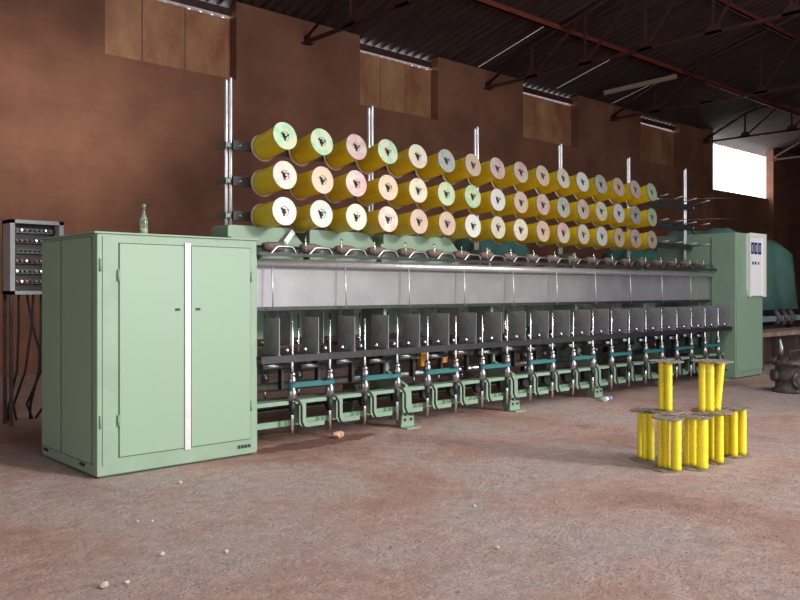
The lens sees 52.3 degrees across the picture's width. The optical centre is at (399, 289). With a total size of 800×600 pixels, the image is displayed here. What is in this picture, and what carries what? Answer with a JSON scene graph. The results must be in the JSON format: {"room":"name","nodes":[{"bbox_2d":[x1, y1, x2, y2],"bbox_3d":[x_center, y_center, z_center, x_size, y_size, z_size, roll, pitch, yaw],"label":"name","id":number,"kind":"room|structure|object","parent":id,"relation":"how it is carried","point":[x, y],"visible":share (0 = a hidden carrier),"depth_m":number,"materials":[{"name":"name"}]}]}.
{"room":"textile factory","nodes":[
{"label":"textile factory","id":0,"kind":"room"},
{"bbox_2d":[0,323,799,599],"bbox_3d":[10.936,1.650,15.451,55.600,0.300,22.620,0,0,-42],"label":"floor","id":1,"kind":"structure","parent":0,"point":[519,453],"depth_m":5.57,"materials":[{"name":"concrete"}]},
{"bbox_2d":[2,219,63,425],"bbox_3d":[-4.130,0.360,9.301,0.691,2.280,0.326,0,0,-42],"label":"electrical panel","id":2,"kind":"object","parent":1,"relation":"on","point":[21,244],"visible":0.8,"depth_m":9.15,"materials":[{"name":"black metal"}]},
{"bbox_2d":[99,581,107,587],"bbox_3d":[-1.491,1.484,4.102,0.044,0.034,0.046,0,0,-42],"label":"pebble","id":3,"kind":"object","parent":1,"relation":"on","point":[104,584],"visible":1,"depth_m":4.09,"materials":[{"name":"stone"}]},
{"bbox_2d":[39,231,258,477],"bbox_3d":[-2.267,0.517,7.388,1.515,1.965,1.262,0,0,-42],"label":"tall cabinet","id":4,"kind":"object","parent":1,"relation":"on","point":[149,340],"visible":1,"depth_m":6.87,"materials":[{"name":"green metal"}]},
{"bbox_2d":[44,447,84,466],"bbox_3d":[-2.877,1.423,6.966,0.015,0.025,0.920,0,0,-42],"label":"vent","id":5,"kind":"object","parent":4,"relation":"attached to","point":[58,454],"depth_m":6.95,"materials":[{"name":"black metal"}]},
{"bbox_2d":[140,204,147,233],"bbox_3d":[-2.158,-0.594,6.865,0.068,0.257,0.068,0,0,-42],"label":"glass bottle","id":6,"kind":"object","parent":4,"relation":"on","point":[143,220],"visible":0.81,"depth_m":6.84,"materials":[{"name":"green glass"}]},
{"bbox_2d":[238,444,250,448],"bbox_3d":[-1.406,1.410,7.350,0.133,0.030,0.008,0,0,-42],"label":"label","id":7,"kind":"object","parent":4,"relation":"attached to","point":[240,446],"depth_m":7.35,"materials":[{"name":"black metal"}]},
{"bbox_2d":[333,431,343,438],"bbox_3d":[-0.628,1.466,8.260,0.137,0.079,0.090,0,0,-42],"label":"stone","id":8,"kind":"object","parent":1,"relation":"on","point":[338,434],"visible":1,"depth_m":8.23,"materials":[{"name":"beige stone"}]},
{"bbox_2d":[4,425,798,599],"bbox_3d":[0.950,1.498,5.990,8.296,0.004,5.553,0,0,-15],"label":"stones","id":9,"kind":"object","parent":1,"relation":"on","point":[588,425],"visible":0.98,"depth_m":4.33},
{"bbox_2d":[212,224,731,450],"bbox_3d":[1.706,0.430,11.171,9.526,2.140,1.468,0,0,-42],"label":"machine","id":10,"kind":"object","parent":1,"relation":"on","point":[316,285],"visible":0.97,"depth_m":9.72,"materials":[{"name":"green metal"}]},
{"bbox_2d":[212,224,302,259],"bbox_3d":[-1.452,-0.420,8.352,0.900,0.440,0.320,0,0,-42],"label":"hood","id":11,"kind":"object","parent":10,"relation":"attached to","point":[275,234],"depth_m":8.19,"materials":[{"name":"green metal"}]},
{"bbox_2d":[284,230,294,243],"bbox_3d":[-1.130,-0.545,8.341,0.016,0.160,0.162,0,0,33],"label":"card","id":12,"kind":"object","parent":10,"relation":"on","point":[290,235],"visible":1,"depth_m":8.34,"materials":[{"name":"white paper"}]},
{"bbox_2d":[294,230,376,261],"bbox_3d":[-0.710,-0.420,9.031,0.950,0.440,0.320,0,0,-42],"label":"hood","id":13,"kind":"object","parent":10,"relation":"attached to","point":[325,238],"depth_m":8.83,"materials":[{"name":"green metal"}]},
{"bbox_2d":[372,234,457,263],"bbox_3d":[0.164,-0.420,9.831,1.240,0.440,0.320,0,0,-42],"label":"hood","id":14,"kind":"object","parent":10,"relation":"attached to","point":[391,242],"depth_m":9.64,"materials":[{"name":"green metal"}]},
{"bbox_2d":[217,77,742,418],"bbox_3d":[1.969,-0.325,11.234,9.752,3.630,0.870,0,0,-41],"label":"stand","id":15,"kind":"object","parent":1,"relation":"on","point":[231,145],"visible":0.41,"depth_m":9.42,"materials":[{"name":"metal"}]},
{"bbox_2d":[250,197,295,228],"bbox_3d":[-1.265,-0.757,8.145,0.286,0.316,0.430,0,0,-42],"label":"spool","id":16,"kind":"object","parent":15,"relation":"on","point":[271,214],"visible":0.99,"depth_m":8.03,"materials":[{"name":"yellow fabric"}]},
{"bbox_2d":[251,122,296,161],"bbox_3d":[-1.264,-1.477,8.152,0.286,0.352,0.449,0,0,-44],"label":"spool","id":17,"kind":"object","parent":15,"relation":"on","point":[265,146],"visible":1,"depth_m":8.05,"materials":[{"name":"yellow fabric"}]},
{"bbox_2d":[251,161,296,196],"bbox_3d":[-1.264,-1.107,8.148,0.286,0.325,0.432,0,0,-43],"label":"spool","id":18,"kind":"object","parent":15,"relation":"on","point":[265,182],"visible":1,"depth_m":8.04,"materials":[{"name":"yellow fabric"}]},
{"bbox_2d":[288,128,332,165],"bbox_3d":[-0.930,-1.476,8.457,0.286,0.350,0.448,0,0,-43],"label":"spool","id":19,"kind":"object","parent":15,"relation":"on","point":[310,147],"visible":0.93,"depth_m":8.35,"materials":[{"name":"yellow fabric"}]},
{"bbox_2d":[289,166,332,199],"bbox_3d":[-0.926,-1.103,8.456,0.286,0.318,0.430,0,0,-44],"label":"spool","id":20,"kind":"object","parent":15,"relation":"on","point":[310,183],"visible":0.91,"depth_m":8.34,"materials":[{"name":"yellow fabric"}]},
{"bbox_2d":[290,200,332,232],"bbox_3d":[-0.931,-0.758,8.451,0.286,0.318,0.430,0,0,-41],"label":"spool","id":21,"kind":"object","parent":15,"relation":"on","point":[310,216],"visible":0.97,"depth_m":8.33,"materials":[{"name":"yellow fabric"}]},
{"bbox_2d":[323,134,366,170],"bbox_3d":[-0.594,-1.477,8.765,0.286,0.351,0.449,0,0,-43],"label":"spool","id":22,"kind":"object","parent":15,"relation":"on","point":[346,151],"visible":0.93,"depth_m":8.65,"materials":[{"name":"yellow fabric"}]},
{"bbox_2d":[324,170,366,202],"bbox_3d":[-0.595,-1.106,8.761,0.286,0.324,0.432,0,0,-42],"label":"spool","id":23,"kind":"object","parent":15,"relation":"on","point":[345,186],"visible":0.94,"depth_m":8.64,"materials":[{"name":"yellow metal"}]},
{"bbox_2d":[324,204,366,232],"bbox_3d":[-0.593,-0.756,8.760,0.286,0.314,0.429,0,0,-42],"label":"spool","id":24,"kind":"object","parent":15,"relation":"on","point":[345,219],"visible":0.92,"depth_m":8.64,"materials":[{"name":"yellow fabric"}]},
{"bbox_2d":[355,139,397,174],"bbox_3d":[-0.264,-1.478,9.068,0.286,0.353,0.450,0,0,-41],"label":"spool","id":25,"kind":"object","parent":15,"relation":"on","point":[377,156],"visible":0.91,"depth_m":8.95,"materials":[{"name":"yellow fabric"}]},
{"bbox_2d":[356,175,397,205],"bbox_3d":[-0.261,-1.103,9.065,0.286,0.318,0.430,0,0,-41],"label":"spool","id":26,"kind":"object","parent":15,"relation":"on","point":[377,190],"visible":0.9,"depth_m":8.94,"materials":[{"name":"yellow fabric"}]},
{"bbox_2d":[357,206,397,235],"bbox_3d":[-0.261,-0.757,9.065,0.286,0.317,0.430,0,0,-41],"label":"spool","id":27,"kind":"object","parent":15,"relation":"on","point":[378,221],"visible":0.84,"depth_m":8.93,"materials":[{"name":"yellow fabric"}]},
{"bbox_2d":[386,144,426,177],"bbox_3d":[0.072,-1.477,9.375,0.286,0.352,0.449,0,0,-41],"label":"spool","id":28,"kind":"object","parent":15,"relation":"on","point":[408,160],"visible":0.88,"depth_m":9.26,"materials":[{"name":"yellow fabric"}]},
{"bbox_2d":[387,178,426,208],"bbox_3d":[0.074,-1.106,9.374,0.286,0.324,0.432,0,0,-41],"label":"spool","id":29,"kind":"object","parent":15,"relation":"on","point":[408,193],"visible":0.84,"depth_m":9.25,"materials":[{"name":"yellow fabric"}]},
{"bbox_2d":[388,209,427,236],"bbox_3d":[0.080,-0.758,9.377,0.286,0.318,0.430,0,0,-44],"label":"spool","id":30,"kind":"object","parent":15,"relation":"on","point":[408,223],"visible":0.76,"depth_m":9.25,"materials":[{"name":"yellow fabric"}]},
{"bbox_2d":[415,149,454,181],"bbox_3d":[0.411,-1.477,9.685,0.286,0.352,0.449,0,0,-43],"label":"spool","id":31,"kind":"object","parent":15,"relation":"on","point":[437,164],"visible":0.82,"depth_m":9.57,"materials":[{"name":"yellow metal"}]},
{"bbox_2d":[415,182,454,211],"bbox_3d":[0.410,-1.105,9.680,0.286,0.322,0.431,0,0,-42],"label":"spool","id":32,"kind":"object","parent":15,"relation":"on","point":[437,196],"visible":0.82,"depth_m":9.55,"materials":[{"name":"yellow fabric"}]},
{"bbox_2d":[416,212,454,237],"bbox_3d":[0.415,-0.759,9.685,0.286,0.320,0.431,0,0,-44],"label":"spool","id":33,"kind":"object","parent":15,"relation":"on","point":[437,224],"visible":0.69,"depth_m":9.55,"materials":[{"name":"yellow fabric"}]},
{"bbox_2d":[442,154,480,184],"bbox_3d":[0.748,-1.476,9.994,0.286,0.349,0.447,0,0,-44],"label":"spool","id":34,"kind":"object","parent":15,"relation":"on","point":[464,168],"visible":0.84,"depth_m":9.88,"materials":[{"name":"yellow fabric"}]},
{"bbox_2d":[442,185,480,213],"bbox_3d":[0.746,-1.107,9.989,0.286,0.326,0.433,0,0,-42],"label":"spool","id":35,"kind":"object","parent":15,"relation":"on","point":[464,199],"visible":0.79,"depth_m":9.86,"materials":[{"name":"yellow fabric"}]},
{"bbox_2d":[443,214,480,240],"bbox_3d":[0.748,-0.757,9.988,0.286,0.317,0.430,0,0,-43],"label":"spool","id":36,"kind":"object","parent":15,"relation":"on","point":[464,228],"visible":0.79,"depth_m":9.86,"materials":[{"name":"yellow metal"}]},
{"bbox_2d":[467,157,504,187],"bbox_3d":[1.081,-1.478,10.299,0.286,0.353,0.450,0,0,-43],"label":"spool","id":37,"kind":"object","parent":15,"relation":"on","point":[490,172],"visible":0.83,"depth_m":10.18,"materials":[{"name":"yellow fabric"}]},
{"bbox_2d":[468,189,504,215],"bbox_3d":[1.084,-1.105,10.297,0.286,0.321,0.431,0,0,-43],"label":"spool","id":38,"kind":"object","parent":15,"relation":"on","point":[489,202],"visible":0.7,"depth_m":10.17,"materials":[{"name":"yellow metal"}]},
{"bbox_2d":[468,216,504,242],"bbox_3d":[1.086,-0.760,10.299,0.286,0.321,0.431,0,0,-44],"label":"spool","id":39,"kind":"object","parent":15,"relation":"on","point":[489,227],"visible":0.8,"depth_m":10.17,"materials":[{"name":"yellow fabric"}]},
{"bbox_2d":[491,162,527,190],"bbox_3d":[1.418,-1.476,10.607,0.286,0.351,0.448,0,0,-44],"label":"spool","id":40,"kind":"object","parent":15,"relation":"on","point":[513,175],"visible":0.84,"depth_m":10.49,"materials":[{"name":"yellow fabric"}]},
{"bbox_2d":[492,192,527,217],"bbox_3d":[1.419,-1.105,10.604,0.286,0.322,0.431,0,0,-43],"label":"spool","id":41,"kind":"object","parent":15,"relation":"on","point":[513,202],"visible":0.74,"depth_m":10.47,"materials":[{"name":"yellow fabric"}]},
{"bbox_2d":[492,219,527,244],"bbox_3d":[1.417,-0.756,10.600,0.286,0.314,0.429,0,0,-42],"label":"spool","id":42,"kind":"object","parent":15,"relation":"on","point":[513,229],"visible":0.76,"depth_m":10.46,"materials":[{"name":"yellow fabric"}]},
{"bbox_2d":[513,165,548,192],"bbox_3d":[1.752,-1.475,10.913,0.286,0.348,0.446,0,0,-43],"label":"spool","id":43,"kind":"object","parent":15,"relation":"on","point":[536,179],"visible":0.78,"depth_m":10.79,"materials":[{"name":"yellow fabric"}]},
{"bbox_2d":[514,194,549,219],"bbox_3d":[1.754,-1.107,10.912,0.286,0.325,0.432,0,0,-44],"label":"spool","id":44,"kind":"object","parent":15,"relation":"on","point":[536,207],"visible":0.7,"depth_m":10.78,"materials":[{"name":"yellow fabric"}]},
{"bbox_2d":[514,221,549,245],"bbox_3d":[1.755,-0.758,10.911,0.286,0.318,0.430,0,0,-44],"label":"spool","id":45,"kind":"object","parent":15,"relation":"on","point":[536,233],"visible":0.67,"depth_m":10.78,"materials":[{"name":"yellow fabric"}]},
{"bbox_2d":[535,168,569,194],"bbox_3d":[2.087,-1.479,11.220,0.286,0.355,0.451,0,0,-43],"label":"spool","id":46,"kind":"object","parent":15,"relation":"on","point":[557,181],"visible":0.83,"depth_m":11.09,"materials":[{"name":"yellow fabric"}]},
{"bbox_2d":[535,197,569,220],"bbox_3d":[2.088,-1.103,11.215,0.286,0.318,0.430,0,0,-42],"label":"spool","id":47,"kind":"object","parent":15,"relation":"on","point":[557,210],"visible":0.76,"depth_m":11.08,"materials":[{"name":"yellow fabric"}]},
{"bbox_2d":[535,223,569,246],"bbox_3d":[2.087,-0.757,11.215,0.286,0.317,0.430,0,0,-42],"label":"spool","id":48,"kind":"object","parent":15,"relation":"on","point":[557,235],"visible":0.72,"depth_m":11.08,"materials":[{"name":"yellow fabric"}]},
{"bbox_2d":[554,172,588,197],"bbox_3d":[2.420,-1.474,11.524,0.286,0.347,0.446,0,0,-42],"label":"spool","id":49,"kind":"object","parent":15,"relation":"on","point":[577,184],"visible":0.66,"depth_m":11.39,"materials":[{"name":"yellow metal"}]},
{"bbox_2d":[555,199,588,223],"bbox_3d":[2.424,-1.105,11.525,0.286,0.322,0.432,0,0,-43],"label":"spool","id":50,"kind":"object","parent":15,"relation":"on","point":[577,211],"visible":0.65,"depth_m":11.38,"materials":[{"name":"yellow fabric"}]},
{"bbox_2d":[556,224,588,247],"bbox_3d":[2.427,-0.759,11.527,0.286,0.320,0.431,0,0,-44],"label":"spool","id":51,"kind":"object","parent":15,"relation":"on","point":[577,236],"visible":0.7,"depth_m":11.39,"materials":[{"name":"yellow fabric"}]},
{"bbox_2d":[573,175,606,200],"bbox_3d":[2.753,-1.477,11.830,0.286,0.352,0.449,0,0,-41],"label":"spool","id":52,"kind":"object","parent":15,"relation":"on","point":[595,188],"visible":0.69,"depth_m":11.70,"materials":[{"name":"yellow fabric"}]},
{"bbox_2d":[574,202,606,225],"bbox_3d":[2.756,-1.107,11.829,0.286,0.325,0.432,0,0,-41],"label":"spool","id":53,"kind":"object","parent":15,"relation":"on","point":[595,210],"visible":0.67,"depth_m":11.69,"materials":[{"name":"yellow fabric"}]},
{"bbox_2d":[575,226,607,248],"bbox_3d":[2.762,-0.756,11.832,0.286,0.314,0.429,0,0,-44],"label":"spool","id":54,"kind":"object","parent":15,"relation":"on","point":[596,238],"visible":0.7,"depth_m":11.69,"materials":[{"name":"yellow fabric"}]},
{"bbox_2d":[592,178,623,202],"bbox_3d":[3.088,-1.477,12.137,0.286,0.352,0.449,0,0,-41],"label":"spool","id":55,"kind":"object","parent":15,"relation":"on","point":[614,190],"visible":0.73,"depth_m":12.01,"materials":[{"name":"yellow fabric"}]},
{"bbox_2d":[592,204,624,226],"bbox_3d":[3.090,-1.107,12.135,0.286,0.324,0.432,0,0,-41],"label":"spool","id":56,"kind":"object","parent":15,"relation":"on","point":[613,212],"visible":0.73,"depth_m":11.99,"materials":[{"name":"yellow fabric"}]},
{"bbox_2d":[593,228,624,249],"bbox_3d":[3.095,-0.756,12.137,0.286,0.315,0.429,0,0,-43],"label":"spool","id":57,"kind":"object","parent":15,"relation":"on","point":[614,240],"visible":0.7,"depth_m":11.99,"materials":[{"name":"yellow fabric"}]},
{"bbox_2d":[609,180,640,204],"bbox_3d":[3.424,-1.479,12.445,0.286,0.355,0.451,0,0,-41],"label":"spool","id":58,"kind":"object","parent":15,"relation":"on","point":[630,192],"visible":0.73,"depth_m":12.31,"materials":[{"name":"yellow fabric"}]},
{"bbox_2d":[609,206,640,228],"bbox_3d":[3.425,-1.107,12.443,0.286,0.326,0.433,0,0,-41],"label":"spool","id":59,"kind":"object","parent":15,"relation":"on","point":[631,217],"visible":0.76,"depth_m":12.30,"materials":[{"name":"yellow fabric"}]},
{"bbox_2d":[610,229,640,250],"bbox_3d":[3.426,-0.758,12.441,0.286,0.318,0.430,0,0,-41],"label":"spool","id":60,"kind":"object","parent":15,"relation":"on","point":[631,240],"visible":0.62,"depth_m":12.29,"materials":[{"name":"yellow fabric"}]},
{"bbox_2d":[626,183,656,207],"bbox_3d":[3.764,-1.478,12.756,0.286,0.353,0.450,0,0,-44],"label":"spool","id":61,"kind":"object","parent":15,"relation":"on","point":[647,195],"visible":0.68,"depth_m":12.63,"materials":[{"name":"yellow fabric"}]},
{"bbox_2d":[626,208,656,229],"bbox_3d":[3.766,-1.106,12.754,0.286,0.323,0.432,0,0,-44],"label":"spool","id":62,"kind":"object","parent":15,"relation":"on","point":[647,219],"visible":0.72,"depth_m":12.62,"materials":[{"name":"yellow fabric"}]},
{"bbox_2d":[626,231,656,251],"bbox_3d":[3.766,-0.758,12.752,0.286,0.319,0.430,0,0,-43],"label":"spool","id":63,"kind":"object","parent":15,"relation":"on","point":[647,241],"visible":0.66,"depth_m":12.61,"materials":[{"name":"yellow fabric"}]},
{"bbox_2d":[450,238,529,371],"bbox_3d":[1.579,0.283,14.192,1.558,2.434,1.060,0,0,-42],"label":"machine","id":64,"kind":"object","parent":1,"relation":"on","point":[467,245],"visible":0.1,"depth_m":13.89,"materials":[{"name":"teal metal"}]},
{"bbox_2d":[602,396,612,401],"bbox_3d":[2.811,1.465,11.008,0.072,0.070,0.258,0,0,36],"label":"plastic bottle","id":65,"kind":"object","parent":1,"relation":"on","point":[607,398],"visible":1,"depth_m":10.92,"materials":[{"name":"white"}]},
{"bbox_2d":[601,249,656,359],"bbox_3d":[4.892,0.308,17.090,1.558,2.384,1.060,0,0,-42],"label":"machine","id":66,"kind":"object","parent":1,"relation":"on","point":[650,254],"visible":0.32,"depth_m":16.78,"materials":[{"name":"teal metal"}]},
{"bbox_2d":[630,408,657,462],"bbox_3d":[2.172,1.278,7.201,0.266,0.451,0.265,0,0,-42],"label":"carrier","id":67,"kind":"object","parent":1,"relation":"on","point":[645,423],"visible":0.94,"depth_m":7.15,"materials":[{"name":"metal"}]},
{"bbox_2d":[648,359,683,413],"bbox_3d":[2.291,0.826,7.020,0.300,0.451,0.300,0,0,-42],"label":"carrier","id":68,"kind":"object","parent":67,"relation":"on","point":[665,365],"visible":1,"depth_m":6.99,"materials":[{"name":"metal"}]},
{"bbox_2d":[651,415,684,472],"bbox_3d":[2.235,1.278,6.800,0.264,0.451,0.266,0,0,-42],"label":"carrier","id":69,"kind":"object","parent":1,"relation":"on","point":[664,428],"visible":1,"depth_m":6.78,"materials":[{"name":"metal"}]},
{"bbox_2d":[680,414,712,471],"bbox_3d":[2.491,1.278,6.860,0.264,0.451,0.265,0,0,-42],"label":"carrier","id":70,"kind":"object","parent":1,"relation":"on","point":[702,428],"visible":0.98,"depth_m":6.80,"materials":[{"name":"metal"}]},
{"bbox_2d":[657,232,765,378],"bbox_3d":[5.557,0.260,14.567,1.048,2.480,1.520,0,0,-42],"label":"tall cabinet","id":71,"kind":"object","parent":1,"relation":"on","point":[738,282],"visible":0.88,"depth_m":13.97,"materials":[{"name":"green metal"}]},
{"bbox_2d":[708,413,733,464],"bbox_3d":[2.765,1.278,7.099,0.264,0.451,0.265,0,0,-42],"label":"carrier","id":72,"kind":"object","parent":1,"relation":"on","point":[716,424],"visible":0.81,"depth_m":7.03,"materials":[{"name":"metal"}]},
{"bbox_2d":[690,359,733,414],"bbox_3d":[2.693,0.826,7.028,0.350,0.451,0.351,0,0,-42],"label":"carrier","id":73,"kind":"object","parent":72,"relation":"on","point":[710,396],"visible":1,"depth_m":6.97,"materials":[{"name":"metal"}]},
{"bbox_2d":[667,228,799,327],"bbox_3d":[7.335,0.103,17.938,3.308,2.793,2.108,0,0,-42],"label":"machine","id":74,"kind":"object","parent":1,"relation":"on","point":[779,304],"visible":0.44,"depth_m":17.66,"materials":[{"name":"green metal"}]},
{"bbox_2d":[721,405,751,458],"bbox_3d":[3.033,1.278,7.359,0.263,0.451,0.262,0,0,-42],"label":"carrier","id":75,"kind":"object","parent":1,"relation":"on","point":[735,425],"visible":0.94,"depth_m":7.33,"materials":[{"name":"plastic"}]},
{"bbox_2d":[762,327,799,370],"bbox_3d":[7.767,1.150,16.468,3.500,0.700,0.600,0,0,-42],"label":"bench","id":76,"kind":"object","parent":1,"relation":"on","point":[790,337],"visible":0.42,"depth_m":16.46,"materials":[{"name":"wood"}]},
{"bbox_2d":[769,339,799,393],"bbox_3d":[5.769,1.108,11.981,0.620,0.783,0.632,0,0,-42],"label":"pump","id":77,"kind":"object","parent":1,"relation":"on","point":[786,373],"visible":1,"depth_m":11.84,"materials":[{"name":"metal"}]},
{"bbox_2d":[0,0,799,376],"bbox_3d":[3.446,-2.296,23.630,55.000,7.591,0.440,0,0,-42],"label":"wall","id":78,"kind":"structure","parent":0,"point":[89,137],"depth_m":17.17,"materials":[{"name":"brick"}]},
{"bbox_2d":[105,0,230,77],"bbox_3d":[-4.668,-5.210,16.425,2.820,1.560,0.082,0,0,-42],"label":"window","id":79,"kind":"structure","parent":78,"relation":"in","point":[151,31],"depth_m":16.46,"materials":[{"name":"brown wood"}]},
{"bbox_2d":[301,0,422,45],"bbox_3d":[2.247,-7.212,13.582,0.240,3.364,12.999,0,0,-42],"label":"roof truss","id":80,"kind":"object","parent":78,"relation":"on","point":[349,22],"visible":1,"depth_m":17.15,"materials":[{"name":"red metal"}]},
{"bbox_2d":[469,0,799,116],"bbox_3d":[5.192,-6.630,21.724,55.000,0.140,0.090,0,0,-42],"label":"beam","id":81,"kind":"structure","parent":80,"relation":"attached to","point":[488,3],"depth_m":22.24,"materials":[{"name":"red metal"}]},
{"bbox_2d":[603,74,676,95],"bbox_3d":[7.295,-6.240,24.795,2.246,0.647,0.130,0,0,-1],"label":"fluorescent light","id":82,"kind":"object","parent":81,"relation":"attached to","point":[674,76],"visible":1,"depth_m":24.73,"materials":[{"name":"grey metal"}]},
{"bbox_2d":[360,43,431,118],"bbox_3d":[-0.162,-5.210,20.551,2.640,1.560,0.082,0,0,-42],"label":"window","id":83,"kind":"structure","parent":78,"relation":"in","point":[386,84],"depth_m":20.56,"materials":[{"name":"brown wood"}]},
{"bbox_2d":[523,86,571,145],"bbox_3d":[4.381,-5.210,24.712,2.700,1.560,0.082,0,0,-42],"label":"window","id":84,"kind":"structure","parent":78,"relation":"in","point":[543,120],"depth_m":24.77,"materials":[{"name":"brown wood"}]},
{"bbox_2d":[483,0,799,89],"bbox_3d":[6.760,-7.212,17.716,0.240,3.364,12.999,0,0,-42],"label":"roof truss","id":85,"kind":"object","parent":78,"relation":"on","point":[792,9],"visible":1,"depth_m":19.34,"materials":[{"name":"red metal"}]},
{"bbox_2d":[641,118,673,166],"bbox_3d":[9.038,-5.210,28.976,2.670,1.560,0.082,0,0,-42],"label":"window","id":86,"kind":"structure","parent":78,"relation":"in","point":[656,144],"depth_m":29.07,"materials":[{"name":"brown wood"}]},
{"bbox_2d":[609,14,799,120],"bbox_3d":[11.296,-7.212,21.869,0.240,3.364,12.999,0,0,-42],"label":"roof truss","id":87,"kind":"object","parent":78,"relation":"on","point":[706,99],"visible":0.99,"depth_m":24.02,"materials":[{"name":"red metal"}]},
{"bbox_2d":[702,90,799,143],"bbox_3d":[15.868,-7.212,26.056,0.240,3.364,12.999,0,0,-42],"label":"roof truss","id":88,"kind":"object","parent":78,"relation":"on","point":[791,127],"visible":1,"depth_m":29.27,"materials":[{"name":"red metal"}]},
{"bbox_2d":[771,141,799,160],"bbox_3d":[20.367,-7.212,30.176,0.240,3.364,12.999,0,0,-42],"label":"roof truss","id":89,"kind":"object","parent":78,"relation":"on","point":[774,158],"visible":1,"depth_m":34.54,"materials":[{"name":"red metal"}]},
{"bbox_3d":[-2.274,-7.212,9.443,0.240,3.364,12.999,0,0,-42],"label":"roof truss","id":90,"kind":"object","parent":78,"relation":"on","visible":0},
{"bbox_2d":[715,0,799,43],"bbox_3d":[7.049,-7.345,19.696,55.000,0.140,0.090,0,0,-42],"label":"beam","id":91,"kind":"structure","parent":90,"relation":"attached to","point":[733,7],"depth_m":21.95,"materials":[{"name":"red metal"}]},
{"bbox_2d":[158,0,799,156],"bbox_3d":[10.883,-7.452,15.491,55.578,3.144,23.351,0,0,-42],"label":"ceiling","id":92,"kind":"structure","parent":0,"point":[467,32],"depth_m":22.29,"materials":[{"name":"grey metal"}]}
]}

